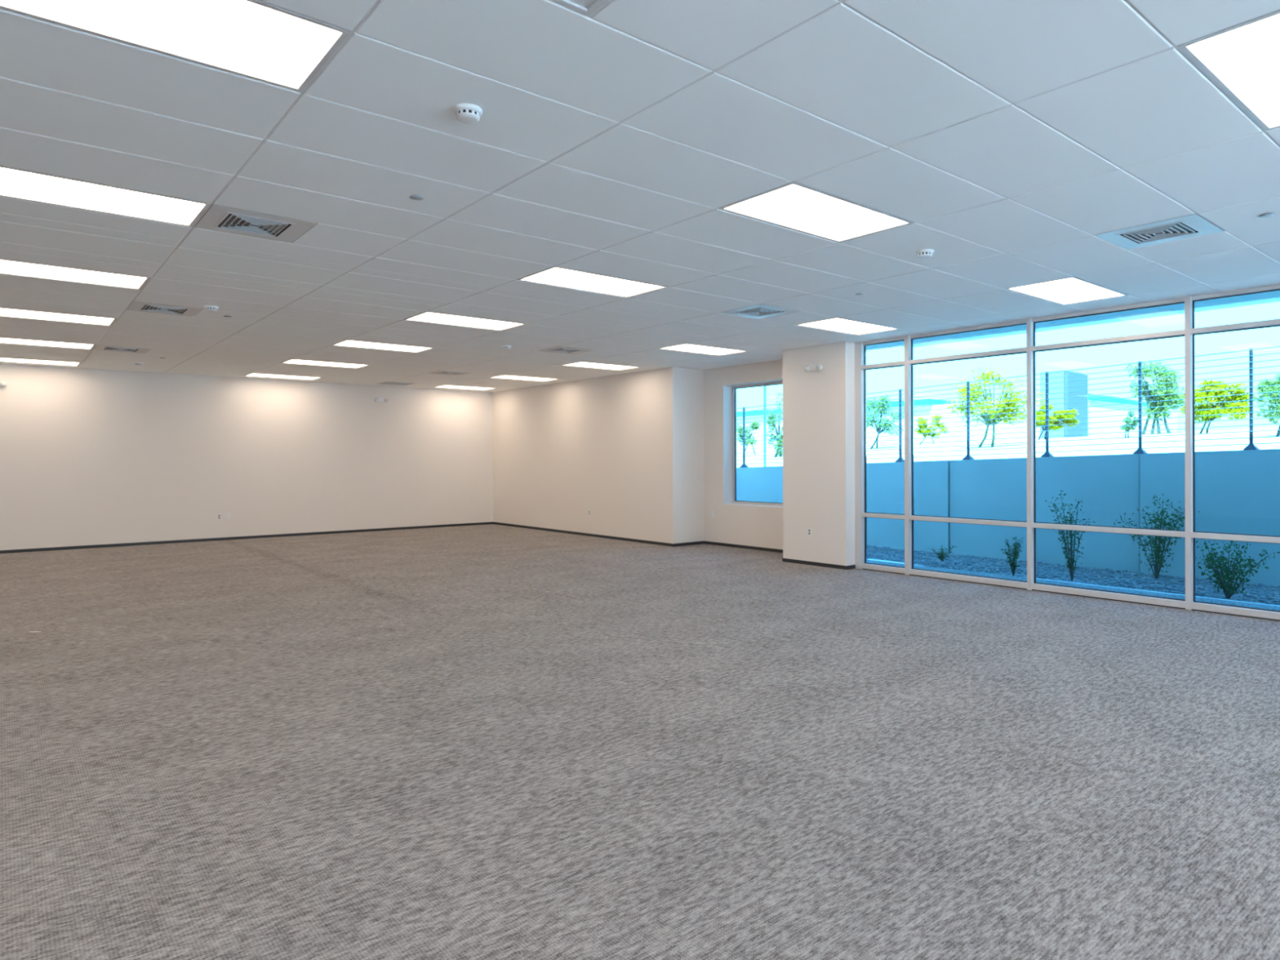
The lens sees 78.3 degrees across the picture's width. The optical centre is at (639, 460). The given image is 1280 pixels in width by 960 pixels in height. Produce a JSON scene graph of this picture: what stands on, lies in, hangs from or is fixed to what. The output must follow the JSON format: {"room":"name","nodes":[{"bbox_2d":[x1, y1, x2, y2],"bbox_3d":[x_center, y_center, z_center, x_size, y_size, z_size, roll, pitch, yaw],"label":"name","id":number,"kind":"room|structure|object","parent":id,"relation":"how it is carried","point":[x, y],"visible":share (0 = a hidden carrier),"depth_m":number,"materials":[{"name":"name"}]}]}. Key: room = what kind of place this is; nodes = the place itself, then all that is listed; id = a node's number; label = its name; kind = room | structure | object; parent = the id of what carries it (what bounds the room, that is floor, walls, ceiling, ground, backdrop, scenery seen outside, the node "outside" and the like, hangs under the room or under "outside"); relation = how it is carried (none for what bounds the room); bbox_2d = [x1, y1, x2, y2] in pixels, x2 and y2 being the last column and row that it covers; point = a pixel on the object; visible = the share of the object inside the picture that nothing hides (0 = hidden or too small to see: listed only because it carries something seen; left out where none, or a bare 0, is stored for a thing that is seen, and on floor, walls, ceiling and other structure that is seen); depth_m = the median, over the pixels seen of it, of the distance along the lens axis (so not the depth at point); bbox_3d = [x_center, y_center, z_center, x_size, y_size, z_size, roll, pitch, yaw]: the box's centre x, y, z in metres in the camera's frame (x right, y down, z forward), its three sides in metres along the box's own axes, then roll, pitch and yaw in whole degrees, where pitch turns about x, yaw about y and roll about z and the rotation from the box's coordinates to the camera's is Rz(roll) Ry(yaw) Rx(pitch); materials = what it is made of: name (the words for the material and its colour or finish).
{"room":"empty office space","nodes":[
{"label":"empty office space","id":0,"kind":"room"},
{"bbox_2d":[0,364,493,550],"bbox_3d":[-8.684,-0.045,13.655,15.586,3.011,0.200,0,0,-39],"label":"wall","id":1,"kind":"structure","parent":0,"point":[88,456],"depth_m":14.39,"materials":[{"name":"white paint"}]},
{"bbox_2d":[0,380,7,386],"bbox_3d":[-10.101,-1.210,12.322,0.288,0.097,0.082,0,0,-39],"label":"emergency light","id":2,"kind":"object","parent":1,"relation":"attached to","point":[3,384],"visible":1,"depth_m":12.36,"materials":[{"name":"white plastic"}]},
{"bbox_2d":[217,513,221,519],"bbox_3d":[-7.674,1.028,14.340,0.070,0.114,0.009,0,0,-39],"label":"wall outlet","id":3,"kind":"object","parent":1,"relation":"attached to","point":[219,515],"visible":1,"depth_m":14.34,"materials":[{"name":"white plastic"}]},
{"bbox_2d":[226,512,231,519],"bbox_3d":[-7.554,1.012,14.438,0.070,0.114,0.008,0,0,-39],"label":"data plate","id":4,"kind":"object","parent":1,"relation":"attached to","point":[228,514],"visible":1,"depth_m":14.43,"materials":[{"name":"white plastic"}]},
{"bbox_2d":[0,521,493,553],"bbox_3d":[-8.921,1.437,13.326,14.396,0.050,0.007,0,0,-39],"label":"baseboard","id":5,"kind":"structure","parent":1,"relation":"attached to","point":[489,522],"depth_m":14.39,"materials":[{"name":"grey rubber"}]},
{"bbox_2d":[373,397,388,402],"bbox_3d":[-5.338,-1.247,16.197,0.288,0.097,0.082,0,0,-39],"label":"emergency light","id":6,"kind":"object","parent":1,"relation":"attached to","point":[376,399],"visible":1,"depth_m":16.19,"materials":[{"name":"white plastic"}]},
{"bbox_2d":[493,367,704,543],"bbox_3d":[-1.013,-0.069,15.789,0.990,3.011,6.170,0,0,-39],"label":"wall","id":7,"kind":"structure","parent":0,"point":[627,449],"depth_m":14.49,"materials":[{"name":"white paint"}]},
{"bbox_2d":[493,521,673,546],"bbox_3d":[-1.393,1.413,15.473,0.007,0.050,6.162,0,0,-39],"label":"baseboard","id":8,"kind":"structure","parent":7,"relation":"attached to","point":[494,522],"depth_m":14.93,"materials":[{"name":"grey rubber"}]},
{"bbox_2d":[672,541,704,546],"bbox_3d":[0.829,1.408,13.304,0.716,0.050,0.007,0,0,-39],"label":"baseboard","id":9,"kind":"structure","parent":7,"relation":"attached to","point":[695,542],"depth_m":13.29,"materials":[{"name":"grey rubber"}]},
{"bbox_2d":[0,524,1279,959],"bbox_3d":[-2.169,1.508,5.652,15.586,0.120,20.835,0,0,-39],"label":"floor","id":10,"kind":"structure","parent":0,"point":[486,741],"depth_m":3.75,"materials":[{"name":"carpet"}]},
{"bbox_2d":[782,341,855,565],"bbox_3d":[2.779,-0.077,11.057,1.080,3.011,1.072,0,0,-39],"label":"wall pier","id":11,"kind":"object","parent":10,"relation":"on","point":[819,406],"visible":0.82,"depth_m":10.63,"materials":[{"name":"white paint"}]},
{"bbox_2d":[807,527,811,536],"bbox_3d":[2.319,0.978,10.764,0.009,0.114,0.070,0,0,-39],"label":"wall outlet","id":12,"kind":"object","parent":11,"relation":"attached to","point":[809,530],"visible":1,"depth_m":10.76,"materials":[{"name":"white plastic"}]},
{"bbox_2d":[804,364,822,372],"bbox_3d":[2.357,-1.256,10.650,0.082,0.097,0.288,0,0,-39],"label":"emergency light","id":13,"kind":"object","parent":11,"relation":"attached to","point":[813,367],"visible":1,"depth_m":10.65,"materials":[{"name":"white plastic"}]},
{"bbox_2d":[782,558,855,569],"bbox_3d":[2.435,1.405,10.774,0.195,0.050,1.086,0,0,-39],"label":"baseboard","id":14,"kind":"object","parent":11,"relation":"attached to","point":[787,560],"visible":1,"depth_m":10.62,"materials":[{"name":"grey rubber"}]},
{"bbox_2d":[854,284,1279,621],"bbox_3d":[6.129,-0.072,6.475,0.115,2.989,10.264,0,0,-39],"label":"window","id":15,"kind":"structure","parent":10,"relation":"on","point":[861,514],"depth_m":8.64,"materials":[{"name":"silver metal"}]},
{"bbox_2d":[0,0,1279,392],"bbox_3d":[-2.539,-1.552,5.543,15.722,0.022,20.738,0,0,-39],"label":"ceiling","id":16,"kind":"structure","parent":0,"point":[1011,135],"depth_m":4.21,"materials":[{"name":"white tile"}]},
{"bbox_2d":[0,357,80,366],"bbox_3d":[-9.394,-1.552,12.148,1.204,0.049,0.595,0,0,-39],"label":"ceiling light","id":17,"kind":"object","parent":16,"relation":"attached to","point":[2,359],"visible":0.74,"depth_m":12.31,"materials":[{"name":"grey paint"}]},
{"bbox_2d":[0,337,95,349],"bbox_3d":[-7.855,-1.556,10.256,1.204,0.049,0.595,0,0,-39],"label":"ceiling light","id":18,"kind":"object","parent":16,"relation":"attached to","point":[3,340],"visible":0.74,"depth_m":10.37,"materials":[{"name":"grey paint"}]},
{"bbox_2d":[0,307,116,325],"bbox_3d":[-6.316,-1.559,8.364,1.204,0.049,0.595,0,0,-39],"label":"ceiling light","id":19,"kind":"object","parent":16,"relation":"attached to","point":[11,313],"visible":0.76,"depth_m":8.49,"materials":[{"name":"grey paint"}]},
{"bbox_2d":[0,258,150,289],"bbox_3d":[-4.778,-1.562,6.473,1.204,0.049,0.595,0,0,-39],"label":"ceiling light","id":20,"kind":"object","parent":16,"relation":"attached to","point":[6,267],"visible":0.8,"depth_m":6.57,"materials":[{"name":"grey paint"}]},
{"bbox_2d":[0,165,210,226],"bbox_3d":[-3.239,-1.565,4.581,1.204,0.049,0.595,0,0,-39],"label":"ceiling light","id":21,"kind":"object","parent":16,"relation":"attached to","point":[15,183],"visible":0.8,"depth_m":4.64,"materials":[{"name":"grey paint"}]},
{"bbox_2d":[93,344,149,353],"bbox_3d":[-7.146,-1.592,10.833,0.594,0.126,0.594,0,0,-39],"label":"ceiling vent","id":22,"kind":"object","parent":16,"relation":"in","point":[106,348],"visible":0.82,"depth_m":10.81,"materials":[{"name":"grey metal"}]},
{"bbox_2d":[133,362,143,365],"bbox_3d":[-7.843,-1.508,12.309,0.126,0.048,0.126,0,0,-39],"label":"smoke detector","id":23,"kind":"object","parent":16,"relation":"attached to","point":[135,363],"visible":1,"depth_m":12.27,"materials":[{"name":"white plastic"}]},
{"bbox_2d":[126,301,203,316],"bbox_3d":[-4.838,-1.597,7.996,0.594,0.126,0.594,0,0,-39],"label":"ceiling vent","id":24,"kind":"object","parent":16,"relation":"in","point":[139,306],"visible":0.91,"depth_m":7.97,"materials":[{"name":"grey metal"}]},
{"bbox_2d":[0,0,350,92],"bbox_3d":[-1.700,-1.568,2.690,1.204,0.049,0.595,0,0,-39],"label":"ceiling light","id":25,"kind":"object","parent":16,"relation":"attached to","point":[259,40],"visible":0.84,"depth_m":2.85,"materials":[{"name":"grey paint"}]},
{"bbox_2d":[204,305,217,311],"bbox_3d":[-4.284,-1.515,7.856,0.126,0.048,0.126,0,0,-39],"label":"smoke detector","id":26,"kind":"object","parent":16,"relation":"attached to","point":[208,308],"visible":1,"depth_m":7.82,"materials":[{"name":"white plastic"}]},
{"bbox_2d":[194,204,315,243],"bbox_3d":[-2.530,-1.602,5.158,0.594,0.126,0.594,0,0,-39],"label":"ceiling vent","id":27,"kind":"object","parent":16,"relation":"in","point":[215,220],"visible":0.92,"depth_m":5.13,"materials":[{"name":"white metal"}]},
{"bbox_2d":[244,373,321,380],"bbox_3d":[-6.556,-1.563,14.456,1.204,0.049,0.595,0,0,-39],"label":"ceiling light","id":28,"kind":"object","parent":16,"relation":"attached to","point":[254,375],"visible":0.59,"depth_m":14.57,"materials":[{"name":"grey paint"}]},
{"bbox_2d":[280,359,368,368],"bbox_3d":[-5.018,-1.566,12.564,1.204,0.049,0.595,0,0,-39],"label":"ceiling light","id":29,"kind":"object","parent":16,"relation":"attached to","point":[291,361],"visible":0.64,"depth_m":12.63,"materials":[{"name":"grey paint"}]},
{"bbox_2d":[331,339,435,352],"bbox_3d":[-3.479,-1.569,10.673,1.204,0.049,0.595,0,0,-39],"label":"ceiling light","id":30,"kind":"object","parent":16,"relation":"attached to","point":[346,343],"visible":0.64,"depth_m":10.75,"materials":[{"name":"grey paint"}]},
{"bbox_2d":[377,381,413,385],"bbox_3d":[-4.901,-1.589,15.802,0.594,0.090,0.594,0,0,-39],"label":"ceiling vent","id":31,"kind":"object","parent":16,"relation":"in","point":[386,382],"visible":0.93,"depth_m":15.73,"materials":[{"name":"white metal"}]},
{"bbox_2d":[408,195,423,199],"bbox_3d":[-1.308,-1.541,4.604,0.082,0.010,0.082,0,0,-39],"label":"sprinkler cover","id":32,"kind":"object","parent":16,"relation":"attached to","point":[412,197],"visible":1,"depth_m":4.60,"materials":[{"name":"white metal"}]},
{"bbox_2d":[427,370,472,375],"bbox_3d":[-3.363,-1.606,13.911,0.594,0.126,0.594,0,0,-39],"label":"ceiling vent","id":33,"kind":"object","parent":16,"relation":"in","point":[440,372],"visible":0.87,"depth_m":13.86,"materials":[{"name":"grey metal"}]},
{"bbox_2d":[432,385,493,390],"bbox_3d":[-3.719,-1.573,16.764,1.204,0.049,0.595,0,0,-39],"label":"ceiling light","id":34,"kind":"object","parent":16,"relation":"attached to","point":[442,386],"visible":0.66,"depth_m":16.81,"materials":[{"name":"grey paint"}]},
{"bbox_2d":[403,311,525,330],"bbox_3d":[-1.940,-1.572,8.781,1.204,0.049,0.595,0,0,-39],"label":"ceiling light","id":35,"kind":"object","parent":16,"relation":"attached to","point":[425,317],"visible":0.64,"depth_m":8.82,"materials":[{"name":"grey paint"}]},
{"bbox_2d":[453,103,482,124],"bbox_3d":[-0.758,-1.522,3.464,0.126,0.048,0.126,0,0,-39],"label":"smoke detector","id":36,"kind":"object","parent":16,"relation":"attached to","point":[467,113],"visible":1,"depth_m":3.43,"materials":[{"name":"white plastic"}]},
{"bbox_2d":[502,345,511,349],"bbox_3d":[-1.803,-1.524,10.621,0.126,0.048,0.126,0,0,-39],"label":"smoke detector","id":37,"kind":"object","parent":16,"relation":"attached to","point":[504,347],"visible":1,"depth_m":10.58,"materials":[{"name":"white plastic"}]},
{"bbox_2d":[488,374,559,382],"bbox_3d":[-2.180,-1.576,14.872,1.204,0.049,0.595,0,0,-39],"label":"ceiling light","id":38,"kind":"object","parent":16,"relation":"attached to","point":[509,377],"visible":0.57,"depth_m":14.99,"materials":[{"name":"grey paint"}]},
{"bbox_2d":[496,375,553,380],"bbox_3d":[-2.180,-1.569,14.872,1.162,0.004,0.553,0,0,-39],"label":"diffuser","id":39,"kind":"object","parent":38,"relation":"attached to","point":[510,377],"depth_m":14.98,"materials":[{"name":"white plastic"}]},
{"bbox_2d":[536,346,594,354],"bbox_3d":[-1.055,-1.611,11.073,0.594,0.126,0.594,0,0,-39],"label":"ceiling vent","id":40,"kind":"object","parent":16,"relation":"in","point":[559,349],"visible":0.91,"depth_m":11.05,"materials":[{"name":"grey metal"}]},
{"bbox_2d":[552,0,609,16],"bbox_3d":[-0.221,-1.554,2.321,0.594,0.014,0.594,0,0,-39],"label":"ceiling vent","id":41,"kind":"object","parent":16,"relation":"attached to","point":[587,7],"visible":1,"depth_m":2.68,"materials":[{"name":"white metal"}]},
{"bbox_2d":[516,266,668,297],"bbox_3d":[-0.402,-1.575,6.889,1.204,0.049,0.595,0,0,-39],"label":"ceiling light","id":42,"kind":"object","parent":16,"relation":"attached to","point":[556,276],"visible":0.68,"depth_m":6.90,"materials":[{"name":"grey paint"}]},
{"bbox_2d":[560,361,637,370],"bbox_3d":[-0.642,-1.579,12.981,1.204,0.049,0.595,0,0,-39],"label":"ceiling light","id":43,"kind":"object","parent":16,"relation":"attached to","point":[580,364],"visible":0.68,"depth_m":13.07,"materials":[{"name":"grey paint"}]},
{"bbox_2d":[659,343,748,355],"bbox_3d":[0.897,-1.583,11.089,1.204,0.049,0.595,0,0,-39],"label":"ceiling light","id":44,"kind":"object","parent":16,"relation":"attached to","point":[689,348],"visible":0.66,"depth_m":11.16,"materials":[{"name":"grey paint"}]},
{"bbox_2d":[664,344,739,354],"bbox_3d":[0.897,-1.575,11.089,1.162,0.004,0.553,0,0,-39],"label":"diffuser","id":45,"kind":"object","parent":44,"relation":"attached to","point":[695,348],"depth_m":11.16,"materials":[{"name":"white plastic"}]},
{"bbox_2d":[720,303,799,319],"bbox_3d":[1.254,-1.615,8.236,0.594,0.126,0.594,0,0,-39],"label":"ceiling vent","id":46,"kind":"object","parent":16,"relation":"in","point":[758,311],"visible":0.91,"depth_m":8.21,"materials":[{"name":"grey metal"}]},
{"bbox_2d":[718,181,913,242],"bbox_3d":[1.137,-1.578,4.998,1.204,0.049,0.595,0,0,-39],"label":"ceiling light","id":47,"kind":"object","parent":16,"relation":"attached to","point":[794,206],"visible":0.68,"depth_m":4.98,"materials":[{"name":"grey paint"}]},
{"bbox_2d":[795,317,898,335],"bbox_3d":[2.436,-1.586,9.197,1.204,0.049,0.595,0,0,-39],"label":"ceiling light","id":48,"kind":"object","parent":16,"relation":"attached to","point":[836,324],"visible":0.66,"depth_m":9.22,"materials":[{"name":"grey paint"}]},
{"bbox_2d":[915,248,933,258],"bbox_3d":[2.117,-1.532,5.842,0.126,0.048,0.126,0,0,-39],"label":"smoke detector","id":49,"kind":"object","parent":16,"relation":"attached to","point":[923,253],"visible":1,"depth_m":5.80,"materials":[{"name":"white plastic"}]},
{"bbox_2d":[1004,276,1128,305],"bbox_3d":[3.975,-1.589,7.306,1.204,0.049,0.595,0,0,-39],"label":"ceiling light","id":50,"kind":"object","parent":16,"relation":"attached to","point":[1072,290],"visible":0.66,"depth_m":7.33,"materials":[{"name":"grey paint"}]},
{"bbox_2d":[1094,213,1223,248],"bbox_3d":[3.562,-1.620,5.398,0.594,0.126,0.594,0,0,-39],"label":"ceiling vent","id":51,"kind":"object","parent":16,"relation":"in","point":[1192,225],"visible":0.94,"depth_m":5.38,"materials":[{"name":"grey metal"}]},
{"bbox_2d":[1177,9,1279,130],"bbox_3d":[2.676,-1.581,3.106,1.204,0.049,0.595,0,0,-39],"label":"ceiling light","id":52,"kind":"object","parent":16,"relation":"attached to","point":[1242,60],"visible":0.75,"depth_m":3.10,"materials":[{"name":"grey paint"}]},
{"bbox_2d":[1258,213,1275,217],"bbox_3d":[3.974,-1.557,4.988,0.082,0.010,0.082,0,0,-39],"label":"sprinkler cover","id":53,"kind":"object","parent":16,"relation":"attached to","point":[1267,215],"visible":1,"depth_m":4.98,"materials":[{"name":"white metal"}]},
{"bbox_2d":[93,204,1279,372],"bbox_3d":[-2.259,-2.857,5.585,15.786,2.589,21.235,0,0,-39],"label":"roof","id":54,"kind":"structure","parent":0,"point":[1276,294],"depth_m":8.61,"materials":[{"name":"white paint"}]},
{"bbox_2d":[902,297,1279,347],"bbox_3d":[9.713,-1.889,3.879,2.170,0.235,20.050,0,0,-39],"label":"canopy","id":55,"kind":"object","parent":54,"relation":"attached to","point":[1273,300],"visible":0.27,"depth_m":9.90,"materials":[{"name":"white metal"}]},
{"bbox_2d":[703,360,782,549],"bbox_3d":[1.980,-0.076,12.673,0.280,3.011,2.443,0,0,-39],"label":"wall","id":56,"kind":"structure","parent":0,"point":[742,524],"depth_m":13.19,"materials":[{"name":"white paint"}]},
{"bbox_2d":[711,511,714,517],"bbox_3d":[1.235,0.917,13.365,0.008,0.114,0.070,0,0,-39],"label":"data plate","id":57,"kind":"object","parent":56,"relation":"attached to","point":[712,512],"visible":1,"depth_m":13.36,"materials":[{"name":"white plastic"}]},
{"bbox_2d":[704,541,782,552],"bbox_3d":[1.873,1.405,12.583,0.007,0.050,2.428,0,0,-39],"label":"baseboard","id":58,"kind":"structure","parent":56,"relation":"attached to","point":[705,542],"depth_m":12.79,"materials":[{"name":"grey rubber"}]},
{"bbox_2d":[732,381,782,506],"bbox_3d":[2.096,-0.268,12.692,0.065,1.984,1.619,0,0,-39],"label":"window","id":59,"kind":"structure","parent":56,"relation":"in","point":[735,500],"depth_m":13.28,"materials":[{"name":"silver metal"}]},
{"label":"outside","id":60,"kind":"structure","parent":0,"visible":0},
{"bbox_2d":[736,426,1279,467],"bbox_3d":[46.924,-0.679,157.867,247.500,2.854,260.000,0,0,-39],"label":"ground desert","id":61,"kind":"structure","parent":60,"point":[980,452],"depth_m":20.60,"materials":[{"name":"beige sand"}]},
{"bbox_2d":[736,422,760,454],"bbox_3d":[6.191,-1.301,45.602,1.537,2.078,1.607,0,0,-24],"label":"tree","id":62,"kind":"object","parent":61,"relation":"on","point":[747,437],"visible":0.74,"depth_m":45.41,"materials":[{"name":"green plant"}]},
{"bbox_2d":[763,386,766,466],"bbox_3d":[2.921,-1.391,18.269,0.450,3.292,0.150,0,0,-39],"label":"light pole","id":63,"kind":"object","parent":61,"relation":"on","point":[764,387],"visible":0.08,"depth_m":18.24,"materials":[{"name":"grey metal"}]},
{"bbox_2d":[766,392,782,457],"bbox_3d":[6.059,-1.401,33.312,1.558,3.142,1.361,0,0,7],"label":"tree","id":64,"kind":"object","parent":61,"relation":"on","point":[779,454],"visible":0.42,"depth_m":33.24,"materials":[{"name":"green plant"}]},
{"bbox_2d":[866,394,916,448],"bbox_3d":[12.794,-1.987,41.062,2.784,2.875,2.370,0,0,-2],"label":"tree","id":65,"kind":"object","parent":61,"relation":"on","point":[868,403],"visible":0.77,"depth_m":40.76,"materials":[{"name":"green plant"}]},
{"bbox_2d":[913,414,951,444],"bbox_3d":[16.897,-1.733,45.538,2.085,2.128,1.640,0,0,-5],"label":"tree","id":66,"kind":"object","parent":61,"relation":"on","point":[936,417],"visible":0.88,"depth_m":45.36,"materials":[{"name":"green plant"}]},
{"bbox_2d":[736,398,1143,453],"bbox_3d":[25.224,-2.726,88.977,17.100,6.050,51.500,0,0,-39],"label":"building","id":67,"kind":"structure","parent":61,"relation":"on","point":[758,447],"depth_m":74.06,"materials":[{"name":"white"}]},
{"bbox_2d":[944,365,1049,447],"bbox_3d":[10.864,-1.613,24.276,2.806,2.542,2.233,0,0,-2],"label":"tree","id":68,"kind":"object","parent":61,"relation":"on","point":[988,375],"visible":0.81,"depth_m":23.93,"materials":[{"name":"green plant"}]},
{"bbox_2d":[1025,402,1079,439],"bbox_3d":[17.087,-1.587,32.437,1.912,1.585,1.552,0,0,6],"label":"tree","id":69,"kind":"object","parent":61,"relation":"on","point":[1054,423],"visible":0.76,"depth_m":32.25,"materials":[{"name":"green plant"}]},
{"bbox_2d":[1040,370,1088,438],"bbox_3d":[31.618,-3.371,58.611,3.500,6.350,1.944,0,0,-39],"label":"tower","id":70,"kind":"structure","parent":61,"relation":"on","point":[1080,425],"depth_m":57.58,"materials":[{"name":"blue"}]},
{"bbox_2d":[1120,410,1138,438],"bbox_3d":[17.723,-1.315,28.527,0.672,1.099,0.625,0,0,1],"label":"shrub","id":71,"kind":"object","parent":61,"relation":"on","point":[1130,427],"visible":0.84,"depth_m":28.43,"materials":[{"name":"green plant"}]},
{"bbox_2d":[1088,393,1177,436],"bbox_3d":[37.728,-2.532,60.215,5.000,5.233,4.424,0,0,-39],"label":"building","id":72,"kind":"structure","parent":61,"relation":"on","point":[1169,420],"depth_m":59.31,"materials":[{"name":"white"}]},
{"bbox_2d":[1124,359,1184,435],"bbox_3d":[19.663,-2.373,29.609,2.140,2.891,1.880,0,0,1],"label":"tree","id":73,"kind":"object","parent":61,"relation":"on","point":[1174,402],"visible":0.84,"depth_m":29.49,"materials":[{"name":"green plant"}]},
{"bbox_2d":[1177,379,1255,433],"bbox_3d":[18.233,-1.653,24.856,1.960,1.860,1.832,0,0,0],"label":"tree","id":74,"kind":"object","parent":61,"relation":"on","point":[1216,387],"visible":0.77,"depth_m":24.56,"materials":[{"name":"green plant"}]},
{"bbox_2d":[1246,373,1279,435],"bbox_3d":[15.363,-1.325,18.688,1.302,1.666,1.094,0,0,6],"label":"tree","id":75,"kind":"object","parent":61,"relation":"on","point":[1264,383],"visible":0.89,"depth_m":18.76,"materials":[{"name":"green plant"}]},
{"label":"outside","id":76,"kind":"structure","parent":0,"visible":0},
{"bbox_2d":[866,546,1279,605],"bbox_3d":[1.570,1.680,14.619,3.070,0.300,65.000,0,0,-39],"label":"gravel","id":77,"kind":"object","parent":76,"point":[1140,576],"depth_m":10.20,"materials":[{"name":"gravel"}]},
{"bbox_2d":[927,545,956,560],"bbox_3d":[4.581,1.408,11.906,0.196,0.277,0.456,0,0,-39],"label":"shrub","id":78,"kind":"object","parent":77,"relation":"on","point":[941,554],"visible":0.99,"depth_m":11.89,"materials":[{"name":"green plant"}]},
{"bbox_2d":[736,448,1279,586],"bbox_3d":[4.451,0.663,13.742,0.300,2.317,58.000,0,0,-39],"label":"wall","id":79,"kind":"structure","parent":77,"relation":"on","point":[1237,491],"depth_m":11.21,"materials":[{"name":"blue concrete"}]},
{"bbox_2d":[736,346,1279,467],"bbox_3d":[4.135,-0.587,14.142,0.134,1.921,21.129,0,0,-39],"label":"fence","id":80,"kind":"object","parent":79,"relation":"on","point":[1251,446],"visible":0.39,"depth_m":11.44,"materials":[{"name":"grey metal"}]},
{"bbox_2d":[1000,537,1023,575],"bbox_3d":[4.923,1.268,10.394,0.176,0.553,0.287,0,0,-39],"label":"shrub","id":81,"kind":"object","parent":77,"relation":"on","point":[1013,566],"visible":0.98,"depth_m":10.39,"materials":[{"name":"green plant"}]},
{"bbox_2d":[1044,490,1094,580],"bbox_3d":[5.457,0.962,9.997,0.335,1.163,0.548,0,0,-39],"label":"shrub","id":82,"kind":"object","parent":77,"relation":"on","point":[1070,564],"visible":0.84,"depth_m":9.96,"materials":[{"name":"green plant"}]},
{"bbox_2d":[866,558,1279,606],"bbox_3d":[12.204,1.519,0.222,1.380,0.080,29.240,0,0,-39],"label":"trim","id":83,"kind":"structure","parent":77,"relation":"on","point":[868,558],"depth_m":9.19,"materials":[{"name":"metal"}]},
{"bbox_2d":[1114,493,1199,578],"bbox_3d":[6.624,0.973,10.102,0.478,1.135,0.932,0,0,-39],"label":"shrub","id":84,"kind":"object","parent":77,"relation":"on","point":[1156,551],"visible":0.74,"depth_m":10.07,"materials":[{"name":"green plant"}]},
{"bbox_2d":[1195,538,1279,599],"bbox_3d":[6.513,1.193,8.574,0.524,0.701,0.733,0,0,-39],"label":"shrub","id":85,"kind":"object","parent":77,"relation":"on","point":[1226,570],"visible":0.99,"depth_m":8.61,"materials":[{"name":"green plant"}]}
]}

